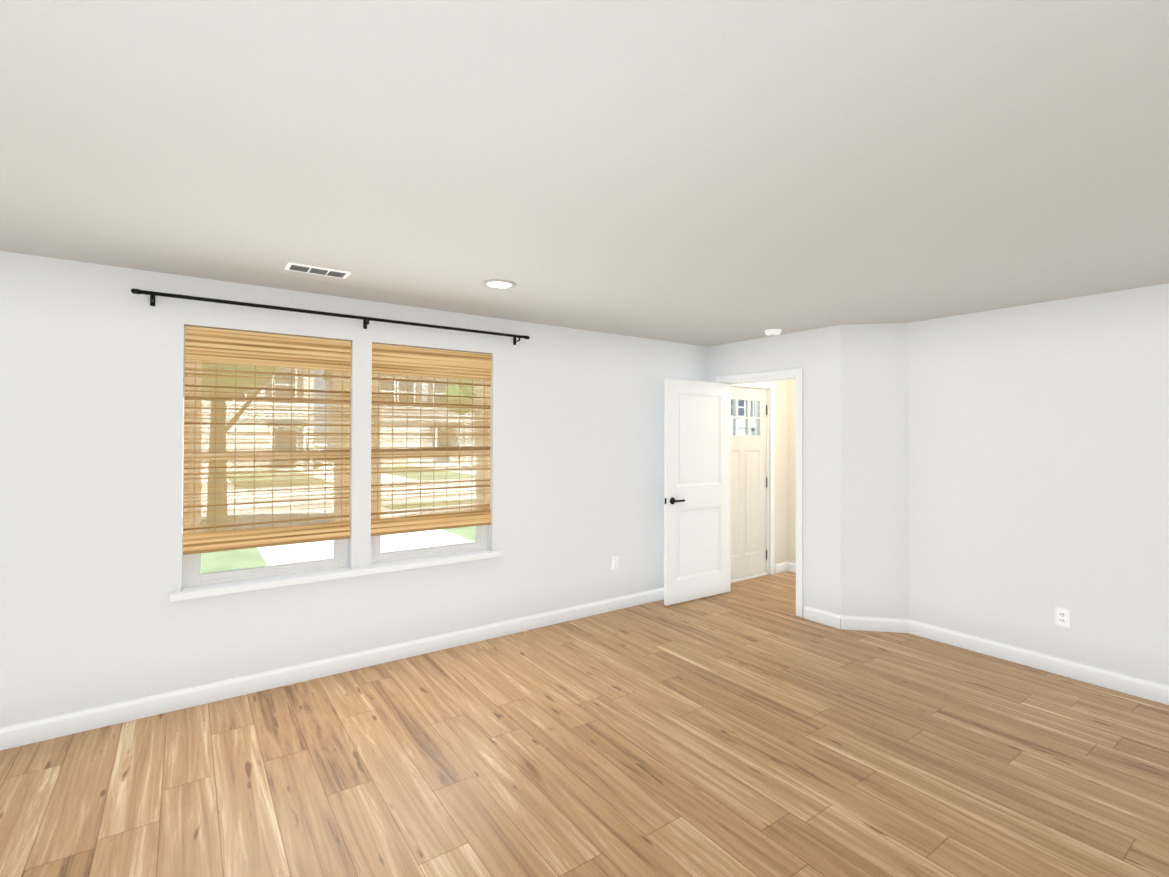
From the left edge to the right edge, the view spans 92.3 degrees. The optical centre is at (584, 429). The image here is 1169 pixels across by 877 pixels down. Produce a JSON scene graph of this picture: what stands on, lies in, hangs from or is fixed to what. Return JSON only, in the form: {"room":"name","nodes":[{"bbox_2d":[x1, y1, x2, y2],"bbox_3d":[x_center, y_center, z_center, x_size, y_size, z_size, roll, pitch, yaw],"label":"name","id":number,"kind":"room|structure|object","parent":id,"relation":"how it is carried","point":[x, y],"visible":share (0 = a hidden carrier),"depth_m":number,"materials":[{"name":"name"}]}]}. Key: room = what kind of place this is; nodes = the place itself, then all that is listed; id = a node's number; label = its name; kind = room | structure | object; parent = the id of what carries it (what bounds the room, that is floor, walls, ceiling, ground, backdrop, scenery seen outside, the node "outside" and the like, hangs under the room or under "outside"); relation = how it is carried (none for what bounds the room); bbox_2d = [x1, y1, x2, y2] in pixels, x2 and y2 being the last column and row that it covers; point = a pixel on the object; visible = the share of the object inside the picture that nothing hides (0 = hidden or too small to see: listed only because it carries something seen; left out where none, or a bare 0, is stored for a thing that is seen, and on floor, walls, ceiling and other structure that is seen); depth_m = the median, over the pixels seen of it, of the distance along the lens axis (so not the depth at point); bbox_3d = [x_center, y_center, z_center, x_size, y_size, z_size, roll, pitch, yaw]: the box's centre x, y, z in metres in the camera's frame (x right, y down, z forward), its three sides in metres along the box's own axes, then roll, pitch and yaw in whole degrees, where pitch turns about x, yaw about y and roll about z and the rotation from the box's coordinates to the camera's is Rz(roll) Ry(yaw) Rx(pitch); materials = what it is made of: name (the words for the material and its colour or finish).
{"room":"empty bedroom","nodes":[
{"label":"empty bedroom","id":0,"kind":"room"},
{"bbox_2d":[0,251,707,727],"bbox_3d":[-1.062,0.357,4.113,8.520,2.420,0.200,1,-1,-35],"label":"wall","id":1,"kind":"structure","parent":0,"point":[90,455],"depth_m":3.24,"materials":[{"name":"white paint"}]},
{"bbox_2d":[131,288,529,344],"bbox_3d":[-1.426,-0.705,3.681,2.406,0.075,0.091,1,-1,-35],"label":"curtain rod","id":2,"kind":"object","parent":1,"relation":"attached to","point":[153,294],"visible":1,"depth_m":3.46,"materials":[{"name":"black metal"}]},
{"bbox_2d":[170,327,501,601],"bbox_3d":[-1.504,0.181,3.744,2.010,1.532,0.220,1,-1,-35],"label":"window","id":3,"kind":"structure","parent":1,"relation":"in","point":[192,576],"depth_m":3.46,"materials":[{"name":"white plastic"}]},
{"bbox_2d":[183,326,350,554],"bbox_3d":[-1.903,0.061,3.437,0.888,1.293,0.034,1,-1,-35],"label":"window blind","id":4,"kind":"object","parent":3,"relation":"attached to","point":[320,453],"visible":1,"depth_m":3.41,"materials":[{"name":"brown wood"}]},
{"bbox_2d":[371,343,490,535],"bbox_3d":[-1.076,0.069,4.025,0.878,1.293,0.034,1,-1,-35],"label":"window blind","id":5,"kind":"object","parent":3,"relation":"attached to","point":[391,513],"visible":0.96,"depth_m":4.00,"materials":[{"name":"brown wood"}]},
{"bbox_2d":[370,381,487,563],"bbox_3d":[-1.125,0.167,4.092,0.886,1.496,0.092,1,-1,-35],"label":"window","id":6,"kind":"structure","parent":1,"relation":"in","point":[480,543],"depth_m":4.06,"materials":[{"name":"white plastic"}]},
{"bbox_2d":[0,561,1168,749],"bbox_3d":[0.777,1.500,1.512,8.120,0.105,6.160,1,-1,-35],"label":"baseboard","id":7,"kind":"structure","parent":1,"relation":"attached to","point":[25,733],"depth_m":3.61,"materials":[{"name":"white wood"}]},
{"bbox_2d":[612,556,617,569],"bbox_3d":[0.267,1.169,4.925,0.070,0.114,0.007,1,-1,-35],"label":"outlet","id":8,"kind":"object","parent":1,"relation":"attached to","point":[614,562],"visible":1,"depth_m":4.92,"materials":[{"name":"white plastic"}]},
{"bbox_2d":[0,571,1168,876],"bbox_3d":[0.776,1.613,1.511,8.160,0.120,6.200,1,-1,-35],"label":"floor","id":9,"kind":"structure","parent":0,"point":[752,727],"depth_m":2.59,"materials":[{"name":"brown wood"}]},
{"bbox_2d":[0,0,1168,346],"bbox_3d":[0.785,-0.942,1.532,8.520,0.150,6.560,1,-1,-35],"label":"ceiling","id":10,"kind":"structure","parent":0,"point":[706,172],"depth_m":1.76,"materials":[{"name":"white paint"}]},
{"bbox_2d":[285,262,350,278],"bbox_3d":[-1.442,-0.857,3.040,0.306,0.011,0.136,1,-1,-35],"label":"ceiling vent","id":11,"kind":"object","parent":10,"relation":"in","point":[316,270],"visible":0.96,"depth_m":3.02,"materials":[{"name":"white plastic"}]},
{"bbox_2d":[483,279,515,288],"bbox_3d":[-0.500,-0.853,3.304,0.196,0.008,0.196,1,-1,-35],"label":"recessed light","id":12,"kind":"object","parent":10,"relation":"in","point":[499,284],"visible":1,"depth_m":3.31,"materials":[{"name":"white plastic"}]},
{"bbox_2d":[765,329,781,335],"bbox_3d":[1.593,-0.819,4.743,0.136,0.038,0.136,1,-1,-35],"label":"smoke detector","id":13,"kind":"object","parent":10,"relation":"attached to","point":[771,332],"visible":1,"depth_m":4.70,"materials":[{"name":"white plastic"}]},
{"bbox_2d":[708,325,840,617],"bbox_3d":[1.685,0.375,5.081,0.120,2.420,1.405,1,-1,-35],"label":"wall","id":14,"kind":"structure","parent":0,"point":[815,354],"depth_m":4.65,"materials":[{"name":"white paint"}]},
{"bbox_2d":[664,379,728,605],"bbox_3d":[1.066,0.560,5.261,0.821,2.025,0.127,1,-1,-34],"label":"bedroom door","id":15,"kind":"structure","parent":14,"relation":"in","point":[696,492],"depth_m":5.23,"materials":[{"name":"white wood"}]},
{"bbox_2d":[716,368,802,616],"bbox_3d":[1.621,0.533,5.170,0.148,2.106,0.947,1,-1,-35],"label":"door frame","id":16,"kind":"structure","parent":14,"relation":"attached to","point":[798,372],"depth_m":4.78,"materials":[{"name":"white wood"}]},
{"bbox_2d":[765,380,787,573],"bbox_3d":[2.146,0.381,5.572,1.200,2.420,1.140,1,-1,-35],"label":"wall","id":17,"kind":"structure","parent":0,"point":[780,471],"depth_m":6.31,"materials":[{"name":"beige paint"}]},
{"bbox_2d":[731,387,766,580],"bbox_3d":[1.702,0.566,5.984,0.826,2.030,0.116,1,-1,-35],"label":"exterior door","id":18,"kind":"structure","parent":17,"relation":"in","point":[748,507],"depth_m":6.06,"materials":[{"name":"white wood"}]},
{"bbox_2d":[731,382,773,582],"bbox_3d":[1.657,0.538,6.033,0.940,2.110,0.216,1,-1,-35],"label":"door frame","id":19,"kind":"structure","parent":17,"relation":"attached to","point":[764,385],"depth_m":6.20,"materials":[{"name":"white wood"}]},
{"bbox_2d":[788,379,795,562],"bbox_3d":[2.661,0.386,5.987,0.120,2.420,1.460,1,-1,-35],"label":"wall","id":20,"kind":"structure","parent":0,"point":[791,470],"depth_m":6.32,"materials":[{"name":"beige paint"}]},
{"bbox_2d":[841,323,907,618],"bbox_3d":[2.336,0.372,4.468,0.580,2.420,0.086,0,0,10],"label":"wall","id":21,"kind":"structure","parent":0,"point":[874,470],"depth_m":4.43,"materials":[{"name":"white paint"}]},
{"bbox_2d":[908,283,1168,685],"bbox_3d":[3.914,0.362,2.550,0.120,2.420,4.605,1,-1,-35],"label":"wall","id":22,"kind":"structure","parent":0,"point":[1038,463],"depth_m":3.68,"materials":[{"name":"white paint"}]},
{"bbox_2d":[1055,607,1069,627],"bbox_3d":[3.072,1.208,3.612,0.007,0.114,0.070,1,-1,-35],"label":"outlet","id":23,"kind":"object","parent":22,"relation":"attached to","point":[1062,618],"visible":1,"depth_m":3.61,"materials":[{"name":"white plastic"}]},
{"label":"outside","id":24,"kind":"structure","parent":0,"visible":0},
{"bbox_2d":[182,464,475,573],"bbox_3d":[-23.848,2.471,50.527,240.000,0.200,170.000,1,-1,-35],"label":"ground","id":25,"kind":"structure","parent":24,"point":[287,556],"depth_m":9.97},
{"bbox_2d":[202,366,272,529],"bbox_3d":[-6.169,-1.264,10.159,3.964,6.727,3.809,1,-1,-35],"label":"tree","id":26,"kind":"object","parent":25,"relation":"on","point":[225,426],"depth_m":9.94,"materials":[{"name":"brown plant"}]},
{"bbox_2d":[183,376,313,471],"bbox_3d":[-33.782,-2.476,24.871,38.700,9.200,13.050,1,-1,-35],"label":"townhouse","id":27,"kind":"structure","parent":25,"relation":"on","point":[253,411],"depth_m":30.23,"materials":[{"name":"white"}]},
{"bbox_2d":[444,386,473,409],"bbox_3d":[-4.809,-1.769,30.104,4.957,8.076,4.308,1,-1,-35],"label":"tree","id":28,"kind":"object","parent":25,"relation":"on","point":[459,393],"depth_m":29.20,"materials":[{"name":"green plant"}]},
{"bbox_2d":[322,378,754,466],"bbox_3d":[-0.658,-2.161,49.036,38.700,9.200,13.050,1,-1,-35],"label":"townhouse","id":29,"kind":"structure","parent":25,"relation":"on","point":[741,406],"depth_m":53.29,"materials":[{"name":"grey"}]}
]}

